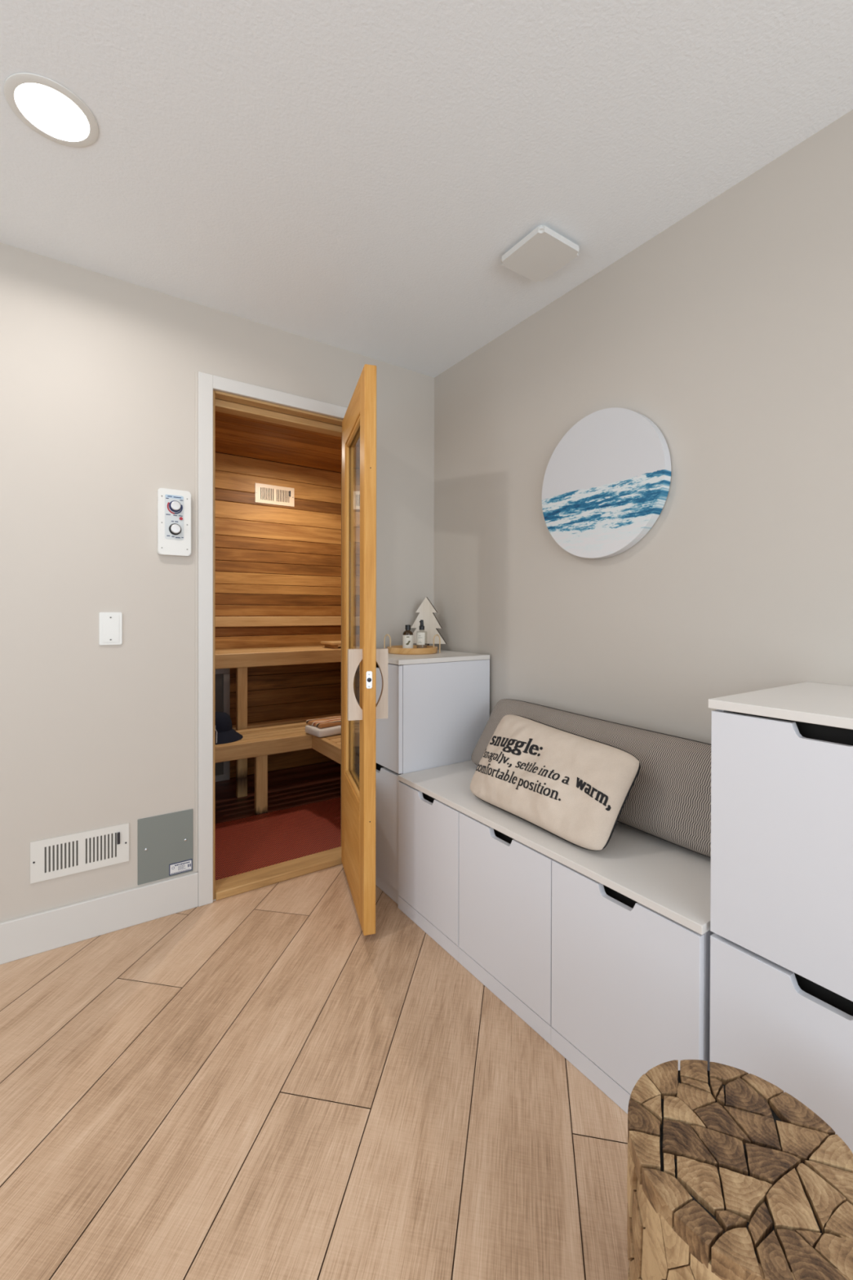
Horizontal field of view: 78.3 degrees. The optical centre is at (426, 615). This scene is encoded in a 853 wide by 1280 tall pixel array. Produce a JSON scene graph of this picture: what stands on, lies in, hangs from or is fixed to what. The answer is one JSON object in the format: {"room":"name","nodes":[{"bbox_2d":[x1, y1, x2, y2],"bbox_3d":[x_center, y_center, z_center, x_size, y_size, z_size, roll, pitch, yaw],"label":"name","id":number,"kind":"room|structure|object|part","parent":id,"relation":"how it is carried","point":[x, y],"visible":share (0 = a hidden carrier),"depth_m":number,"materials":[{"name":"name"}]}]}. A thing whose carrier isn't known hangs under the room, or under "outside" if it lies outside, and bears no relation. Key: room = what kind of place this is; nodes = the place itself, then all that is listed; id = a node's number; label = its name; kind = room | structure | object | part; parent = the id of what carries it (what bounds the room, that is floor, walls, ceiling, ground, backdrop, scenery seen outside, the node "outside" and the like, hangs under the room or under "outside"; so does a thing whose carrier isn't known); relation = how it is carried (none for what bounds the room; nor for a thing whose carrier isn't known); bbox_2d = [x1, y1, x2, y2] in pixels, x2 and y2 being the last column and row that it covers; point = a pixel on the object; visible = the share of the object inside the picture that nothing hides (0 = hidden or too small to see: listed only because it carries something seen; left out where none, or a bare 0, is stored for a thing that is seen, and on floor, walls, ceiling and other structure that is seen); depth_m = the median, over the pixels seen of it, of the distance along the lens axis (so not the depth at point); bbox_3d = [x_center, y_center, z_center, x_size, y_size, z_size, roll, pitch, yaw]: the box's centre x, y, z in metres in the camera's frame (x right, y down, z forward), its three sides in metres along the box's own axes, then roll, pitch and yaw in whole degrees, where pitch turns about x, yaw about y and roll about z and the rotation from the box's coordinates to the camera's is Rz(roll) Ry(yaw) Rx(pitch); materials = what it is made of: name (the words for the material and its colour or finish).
{"room":"changing room","nodes":[
{"label":"changing room","id":0,"kind":"room"},
{"bbox_2d":[0,242,434,922],"bbox_3d":[-1.399,-0.041,1.888,3.400,2.448,0.120,0,0,-34],"label":"wall","id":1,"kind":"structure","parent":0,"point":[97,371],"depth_m":1.96,"materials":[{"name":"paint"}]},
{"bbox_2d":[30,822,128,883],"bbox_3d":[-1.257,0.863,1.910,0.301,0.144,0.012,0,0,-34],"label":"air vent","id":2,"kind":"object","parent":1,"relation":"in","point":[74,853],"visible":1,"depth_m":1.91,"materials":[{"name":"white metal"}]},
{"bbox_3d":[-1.161,0.839,1.974,0.009,0.043,0.010,0,0,-34],"label":"lever","id":3,"kind":"part","parent":2,"relation":"part of","materials":[{"name":"grey metal"}]},
{"bbox_2d":[0,871,198,964],"bbox_3d":[-1.849,1.115,1.507,2.224,0.139,0.015,0,0,-34],"label":"baseboard","id":4,"kind":"structure","parent":1,"relation":"attached to","point":[27,935],"depth_m":1.93,"materials":[{"name":"paint"}]},
{"bbox_2d":[98,612,122,644],"bbox_3d":[-1.181,0.049,1.959,0.074,0.122,0.009,0,0,-34],"label":"blank plate","id":5,"kind":"object","parent":1,"relation":"attached to","point":[110,624],"visible":1,"depth_m":1.96,"materials":[{"name":"white plastic"}]},
{"bbox_2d":[137,808,193,884],"bbox_3d":[-1.029,0.911,2.070,0.198,0.254,0.007,0,0,-34],"label":"cover plate","id":6,"kind":"object","parent":1,"relation":"attached to","point":[166,841],"visible":1,"depth_m":2.07,"materials":[{"name":"grey paint"}]},
{"bbox_2d":[170,861,191,874],"bbox_3d":[-0.984,1.010,2.099,0.073,0.032,0.001,0,0,-34],"label":"label","id":7,"kind":"object","parent":6,"relation":"attached to","point":[176,867],"depth_m":2.10,"materials":[{"name":"white paper"}]},
{"bbox_2d":[157,488,191,556],"bbox_3d":[-0.992,-0.367,2.065,0.118,0.258,0.042,0,0,-34],"label":"sauna control panel","id":8,"kind":"object","parent":1,"relation":"attached to","point":[174,506],"visible":1,"depth_m":2.06,"materials":[{"name":"white plastic"}]},
{"bbox_3d":[-0.993,-0.387,2.063,0.069,0.174,0.001,0,0,-34],"label":"label panel","id":9,"kind":"part","parent":8,"relation":"part of","materials":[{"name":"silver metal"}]},
{"bbox_2d":[165,495,183,537],"bbox_3d":[-0.992,-0.387,2.063,0.063,0.162,0.001,0,0,-34],"label":"print","id":10,"kind":"object","parent":8,"relation":"attached to","point":[173,517],"depth_m":2.06},
{"bbox_3d":[-0.986,-0.340,2.058,0.045,0.045,0.016,0,0,-34],"label":"timer knob","id":11,"kind":"part","parent":8,"relation":"part of","materials":[{"name":"white plastic"}]},
{"bbox_3d":[-0.986,-0.430,2.057,0.045,0.045,0.016,0,0,-34],"label":"temperature knob","id":12,"kind":"part","parent":8,"relation":"part of","materials":[{"name":"white"}]},
{"bbox_2d":[195,372,198,871],"bbox_3d":[-0.935,0.028,2.129,0.010,2.029,0.006,0,0,-34],"label":"trim","id":13,"kind":"structure","parent":1,"relation":"attached to","point":[196,373],"depth_m":2.13,"materials":[{"name":"paint"}]},
{"bbox_2d":[197,371,213,906],"bbox_3d":[-0.904,0.098,2.143,0.056,2.169,0.018,0,0,-34],"label":"trim","id":14,"kind":"structure","parent":1,"relation":"attached to","point":[205,381],"depth_m":2.13,"materials":[{"name":"paint"}]},
{"bbox_2d":[213,390,215,900],"bbox_3d":[-0.917,0.125,2.221,0.034,2.114,0.125,0,0,-34],"label":"trim","id":15,"kind":"structure","parent":1,"relation":"attached to","point":[214,391],"depth_m":2.17,"materials":[{"name":"brown wood"}]},
{"bbox_2d":[215,846,342,900],"bbox_3d":[-0.645,1.165,2.392,0.626,0.034,0.112,0,0,-34],"label":"trim","id":16,"kind":"structure","parent":1,"relation":"attached to","point":[225,887],"depth_m":2.34,"materials":[{"name":"brown wood"}]},
{"bbox_2d":[215,391,342,437],"bbox_3d":[-0.651,-0.917,2.396,0.626,0.054,0.125,0,0,-34],"label":"trim","id":17,"kind":"structure","parent":1,"relation":"attached to","point":[225,402],"depth_m":2.36,"materials":[{"name":"brown wood"}]},
{"bbox_2d":[213,375,347,419],"bbox_3d":[-0.588,-0.959,2.352,0.705,0.055,0.018,0,0,-34],"label":"trim","id":18,"kind":"structure","parent":1,"relation":"attached to","point":[220,384],"depth_m":2.29,"materials":[{"name":"paint"}]},
{"bbox_2d":[340,436,355,846],"bbox_3d":[-0.385,0.124,2.584,0.024,2.114,0.125,0,0,-34],"label":"trim","id":19,"kind":"structure","parent":1,"relation":"attached to","point":[341,437],"depth_m":2.62,"materials":[{"name":"brown wood"}]},
{"bbox_2d":[354,437,359,754],"bbox_3d":[-0.322,0.125,2.541,0.055,2.114,0.018,0,0,-34],"label":"trim","id":20,"kind":"structure","parent":1,"relation":"attached to","point":[357,460],"depth_m":2.52,"materials":[{"name":"paint"}]},
{"bbox_2d":[341,364,388,935],"bbox_3d":[-0.308,0.125,2.179,0.149,2.069,0.615,0,0,-21],"label":"door","id":21,"kind":"structure","parent":1,"relation":"in","point":[359,420],"depth_m":1.92,"materials":[{"name":"brown wood"}]},
{"bbox_3d":[-0.293,0.937,2.191,0.044,0.446,0.400,0,0,-17],"label":"rail","id":22,"kind":"part","parent":21,"relation":"part of","materials":[{"name":"brown wood"}]},
{"bbox_3d":[-0.289,-0.840,2.181,0.044,0.138,0.400,0,0,-17],"label":"rail","id":23,"kind":"part","parent":21,"relation":"part of","materials":[{"name":"brown wood"}]},
{"bbox_3d":[-0.208,0.233,1.898,0.021,0.062,0.003,0,0,-17],"label":"latch plate","id":24,"kind":"part","parent":21,"relation":"part of","materials":[{"name":"silver metal"}]},
{"bbox_2d":[215,451,341,777],"bbox_3d":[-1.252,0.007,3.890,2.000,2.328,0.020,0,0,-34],"label":"wall","id":25,"kind":"structure","parent":0,"point":[314,517],"depth_m":3.97,"materials":[{"name":"brown wood"}]},
{"bbox_2d":[215,668,230,782],"bbox_3d":[-1.619,0.773,3.614,0.500,0.800,0.029,0,0,-34],"label":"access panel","id":26,"kind":"object","parent":25,"relation":"attached to","point":[222,675],"visible":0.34,"depth_m":3.72,"materials":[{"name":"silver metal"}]},
{"bbox_2d":[254,483,293,506],"bbox_3d":[-1.138,-0.907,3.940,0.297,0.142,0.012,0,0,-34],"label":"air vent","id":27,"kind":"object","parent":25,"relation":"in","point":[264,493],"visible":1,"depth_m":3.94,"materials":[{"name":"beige metal"}]},
{"bbox_2d":[215,616,341,626],"bbox_3d":[-1.236,0.044,3.866,1.990,0.073,0.033,0,0,-34],"label":"board","id":28,"kind":"object","parent":25,"relation":"attached to","point":[220,621],"visible":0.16,"depth_m":3.92,"materials":[{"name":"brown wood"}]},
{"bbox_2d":[215,411,341,472],"bbox_3d":[-0.820,-1.163,3.255,2.000,0.020,1.496,0,0,-34],"label":"ceiling","id":29,"kind":"structure","parent":0,"point":[237,435],"depth_m":3.50,"materials":[{"name":"brown wood"}]},
{"bbox_2d":[215,760,341,823],"bbox_3d":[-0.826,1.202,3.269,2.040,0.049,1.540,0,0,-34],"label":"wall","id":30,"kind":"structure","parent":0,"point":[292,787],"depth_m":3.52,"materials":[{"name":"brown wood"}]},
{"bbox_2d":[215,796,341,879],"bbox_3d":[-0.606,1.174,2.919,1.930,0.010,0.685,0,0,-34],"label":"floor","id":31,"kind":"structure","parent":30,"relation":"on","point":[246,844],"depth_m":2.77,"materials":[{"name":"red"}]},
{"bbox_2d":[215,712,341,814],"bbox_3d":[-0.921,0.952,3.408,1.990,0.447,0.520,0,0,-34],"label":"bench","id":32,"kind":"object","parent":30,"relation":"on","point":[260,740],"visible":0.24,"depth_m":3.11,"materials":[{"name":"brown wood"}]},
{"bbox_2d":[215,711,243,744],"bbox_3d":[-1.238,0.650,3.099,0.286,0.158,0.286,0,0,-34],"label":"bucket hat","id":33,"kind":"object","parent":32,"relation":"on","point":[224,732],"visible":0.6,"depth_m":3.04,"materials":[{"name":"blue fabric"}]},
{"bbox_3d":[-1.238,0.625,3.099,0.168,0.108,0.168,0,0,-34],"label":"crown","id":34,"kind":"part","parent":33,"relation":"part of","materials":[{"name":"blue fabric"}]},
{"bbox_3d":[-0.984,0.966,3.117,0.068,0.423,0.039,0,0,-34],"label":"leg","id":35,"kind":"part","parent":32,"relation":"part of","materials":[{"name":"brown wood"}]},
{"bbox_3d":[-0.931,0.741,3.421,1.990,0.024,0.484,0,0,-34],"label":"seat","id":36,"kind":"part","parent":32,"relation":"part of","materials":[{"name":"brown wood"}]},
{"bbox_2d":[215,644,341,797],"bbox_3d":[-1.107,0.706,3.679,1.990,0.935,0.460,0,0,-34],"label":"bench","id":37,"kind":"object","parent":30,"relation":"on","point":[242,659],"visible":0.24,"depth_m":3.40,"materials":[{"name":"brown wood"}]},
{"bbox_3d":[-1.200,0.721,3.404,0.063,0.908,0.039,0,0,-34],"label":"leg","id":38,"kind":"part","parent":37,"relation":"part of","materials":[{"name":"brown wood"}]},
{"bbox_3d":[-1.116,0.252,3.691,1.990,0.024,0.424,0,0,-34],"label":"seat","id":39,"kind":"part","parent":37,"relation":"part of","materials":[{"name":"brown wood"}]},
{"bbox_2d":[320,640,341,648],"bbox_3d":[-0.595,0.216,3.952,0.345,0.045,0.220,0,0,-34],"label":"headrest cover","id":40,"kind":"object","parent":37,"relation":"on","point":[331,644],"visible":0.47,"depth_m":3.84,"materials":[{"name":"brown wood"}]},
{"bbox_2d":[0,863,629,1279],"bbox_3d":[-0.071,1.227,-0.054,3.400,0.060,4.600,0,0,-34],"label":"floor","id":41,"kind":"structure","parent":0,"point":[256,1084],"depth_m":1.25,"materials":[{"name":"brown wood"}]},
{"bbox_2d":[354,649,489,904],"bbox_3d":[-0.027,0.680,2.427,0.487,1.004,0.406,0,0,-34],"label":"base cabinet","id":42,"kind":"object","parent":41,"relation":"on","point":[438,704],"visible":0.4,"depth_m":2.23,"materials":[{"name":"white"}]},
{"bbox_3d":[-0.219,0.887,2.298,0.018,0.468,0.402,0,0,-34],"label":"drawer","id":43,"kind":"part","parent":42,"relation":"part of","materials":[{"name":"wood"}]},
{"bbox_3d":[-0.218,0.422,2.295,0.018,0.439,0.402,0,0,-34],"label":"drawer","id":44,"kind":"part","parent":42,"relation":"part of","materials":[{"name":"wood"}]},
{"bbox_2d":[383,634,440,654],"bbox_3d":[-0.072,0.133,2.507,0.254,0.091,0.244,0,0,-34],"label":"round tray","id":45,"kind":"object","parent":42,"relation":"on","point":[398,650],"visible":0.94,"depth_m":2.42,"materials":[{"name":"brown wood"}]},
{"bbox_3d":[-0.183,0.132,2.461,0.041,0.089,0.005,0,0,35],"label":"handle","id":46,"kind":"part","parent":45,"relation":"part of","materials":[{"name":"brown wicker"}]},
{"bbox_2d":[402,624,413,648],"bbox_3d":[-0.088,0.105,2.498,0.051,0.122,0.051,0,0,-34],"label":"bottle","id":47,"kind":"object","parent":45,"relation":"on","point":[407,635],"visible":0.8,"depth_m":2.48,"materials":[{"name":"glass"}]},
{"bbox_3d":[-0.088,0.117,2.498,0.050,0.099,0.050,0,0,-34],"label":"glass","id":48,"kind":"part","parent":47,"relation":"part of","materials":[{"name":"brown glass"}]},
{"bbox_3d":[-0.068,0.164,2.510,0.244,0.029,0.244,0,0,-34],"label":"dish","id":49,"kind":"part","parent":45,"relation":"part of","materials":[{"name":"brown wood"}]},
{"bbox_2d":[416,619,426,648],"bbox_3d":[-0.023,0.094,2.511,0.051,0.146,0.051,0,0,-34],"label":"bottle","id":50,"kind":"object","parent":45,"relation":"on","point":[420,636],"visible":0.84,"depth_m":2.49,"materials":[{"name":"clear glass"}]},
{"bbox_3d":[0.048,0.132,2.461,0.042,0.089,0.006,0,0,-34],"label":"handle","id":51,"kind":"part","parent":45,"relation":"part of","materials":[{"name":"brown wicker"}]},
{"bbox_2d":[411,596,446,645],"bbox_3d":[0.000,0.041,2.650,0.208,0.272,0.048,0,0,16],"label":"tree","id":52,"kind":"object","parent":42,"relation":"on","point":[426,610],"visible":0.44,"depth_m":2.64,"materials":[{"name":"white wood"}]},
{"bbox_2d":[397,781,460,961],"bbox_3d":[0.199,0.925,2.095,0.490,0.518,0.400,0,0,-34],"label":"base cabinet","id":53,"kind":"object","parent":41,"relation":"on","point":[428,827],"visible":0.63,"depth_m":1.93,"materials":[{"name":"white"}]},
{"bbox_2d":[458,812,553,1044],"bbox_3d":[0.429,0.928,1.758,0.490,0.518,0.415,0,0,-34],"label":"base cabinet","id":54,"kind":"object","parent":41,"relation":"on","point":[505,884],"visible":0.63,"depth_m":1.60,"materials":[{"name":"white"}]},
{"bbox_2d":[397,760,711,934],"bbox_3d":[0.434,0.658,1.748,0.491,0.020,1.233,0,0,-34],"label":"bench top","id":55,"kind":"object","parent":54,"relation":"on","point":[673,881],"visible":0.49,"depth_m":1.42,"materials":[{"name":"white"}]},
{"bbox_2d":[470,714,639,850],"bbox_3d":[0.380,0.506,1.690,0.237,0.266,0.616,0,0,-34],"label":"printed pillow","id":56,"kind":"object","parent":55,"relation":"on","point":[574,788],"visible":1,"depth_m":1.57,"materials":[{"name":"fabric"}]},
{"bbox_2d":[471,698,711,857],"bbox_3d":[0.542,0.493,1.783,0.204,0.281,1.124,0,0,-34],"label":"striped pillow","id":57,"kind":"object","parent":55,"relation":"on","point":[668,800],"visible":0.46,"depth_m":1.52,"materials":[{"name":"grey fabric"}]},
{"bbox_2d":[551,859,714,1113],"bbox_3d":[0.663,0.930,1.415,0.490,0.518,0.413,0,0,-34],"label":"base cabinet","id":58,"kind":"object","parent":41,"relation":"on","point":[631,982],"visible":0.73,"depth_m":1.27,"materials":[{"name":"white"}]},
{"bbox_2d":[626,1059,852,1279],"bbox_3d":[0.440,0.968,0.728,0.304,0.450,0.305,0,0,-34],"label":"wooden stool","id":59,"kind":"object","parent":41,"relation":"on","point":[731,1175],"visible":1,"depth_m":0.70,"materials":[{"name":"brown wood"}]},
{"bbox_2d":[708,681,852,1153],"bbox_3d":[0.912,0.684,1.076,0.498,1.016,0.409,0,0,-34],"label":"base cabinet","id":60,"kind":"object","parent":41,"relation":"on","point":[781,884],"visible":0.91,"depth_m":0.99,"materials":[{"name":"white"}]},
{"bbox_3d":[0.716,0.903,0.942,0.018,0.459,0.400,0,0,-34],"label":"drawer","id":61,"kind":"part","parent":60,"relation":"part of","materials":[{"name":"white wood"}]},
{"bbox_3d":[0.717,0.432,0.940,0.018,0.463,0.400,0,0,-34],"label":"drawer","id":62,"kind":"part","parent":60,"relation":"part of","materials":[{"name":"white wood"}]},
{"bbox_2d":[311,733,341,764],"bbox_3d":[-0.154,0.950,3.235,0.917,0.437,0.629,0,0,-34],"label":"bench","id":63,"kind":"object","parent":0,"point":[330,746],"visible":0.17,"depth_m":3.06,"materials":[{"name":"brown wood"}]},
{"bbox_2d":[305,724,341,737],"bbox_3d":[-0.589,0.702,3.278,0.297,0.052,0.190,0,0,-42],"label":"folded towel","id":64,"kind":"object","parent":63,"relation":"on","point":[309,729],"visible":0.53,"depth_m":3.17,"materials":[{"name":"white fabric"}]},
{"bbox_2d":[306,715,341,728],"bbox_3d":[-0.583,0.662,3.301,0.300,0.030,0.177,0,0,-41],"label":"folded towel","id":65,"kind":"object","parent":64,"relation":"on","point":[332,721],"visible":0.57,"depth_m":3.23,"materials":[{"name":"fabric"}]},
{"bbox_3d":[-0.136,0.744,3.239,0.882,0.024,0.618,0,0,-34],"label":"seat","id":66,"kind":"part","parent":63,"relation":"part of","materials":[{"name":"brown wood"}]},
{"bbox_2d":[0,0,852,377],"bbox_3d":[-0.066,-1.321,-0.068,3.400,0.140,4.600,0,0,-34],"label":"ceiling","id":67,"kind":"structure","parent":0,"point":[357,176],"depth_m":1.38,"materials":[{"name":"white paint"}]},
{"bbox_2d":[3,72,98,147],"bbox_3d":[-0.935,-1.280,1.312,0.194,0.049,0.194,0,0,-34],"label":"recessed light","id":68,"kind":"object","parent":67,"relation":"in","point":[51,110],"visible":0.88,"depth_m":1.33,"materials":[{"name":"white plastic"}]},
{"bbox_2d":[501,225,579,282],"bbox_3d":[0.390,-1.243,1.801,0.194,0.034,0.198,0,0,-34],"label":"ceiling vent","id":69,"kind":"object","parent":67,"relation":"in","point":[544,251],"visible":1,"depth_m":1.78,"materials":[{"name":"white plastic"}]},
{"bbox_2d":[433,109,852,743],"bbox_3d":[1.351,-0.030,0.981,0.120,2.448,4.720,0,0,-34],"label":"wall","id":70,"kind":"structure","parent":0,"point":[729,329],"depth_m":1.64,"materials":[{"name":"paint"}]},
{"bbox_2d":[542,407,671,558],"bbox_3d":[0.626,-0.471,1.897,0.036,0.527,0.527,0,0,-34],"label":"wall art","id":71,"kind":"object","parent":70,"relation":"attached to","point":[606,482],"visible":1,"depth_m":1.85}
]}

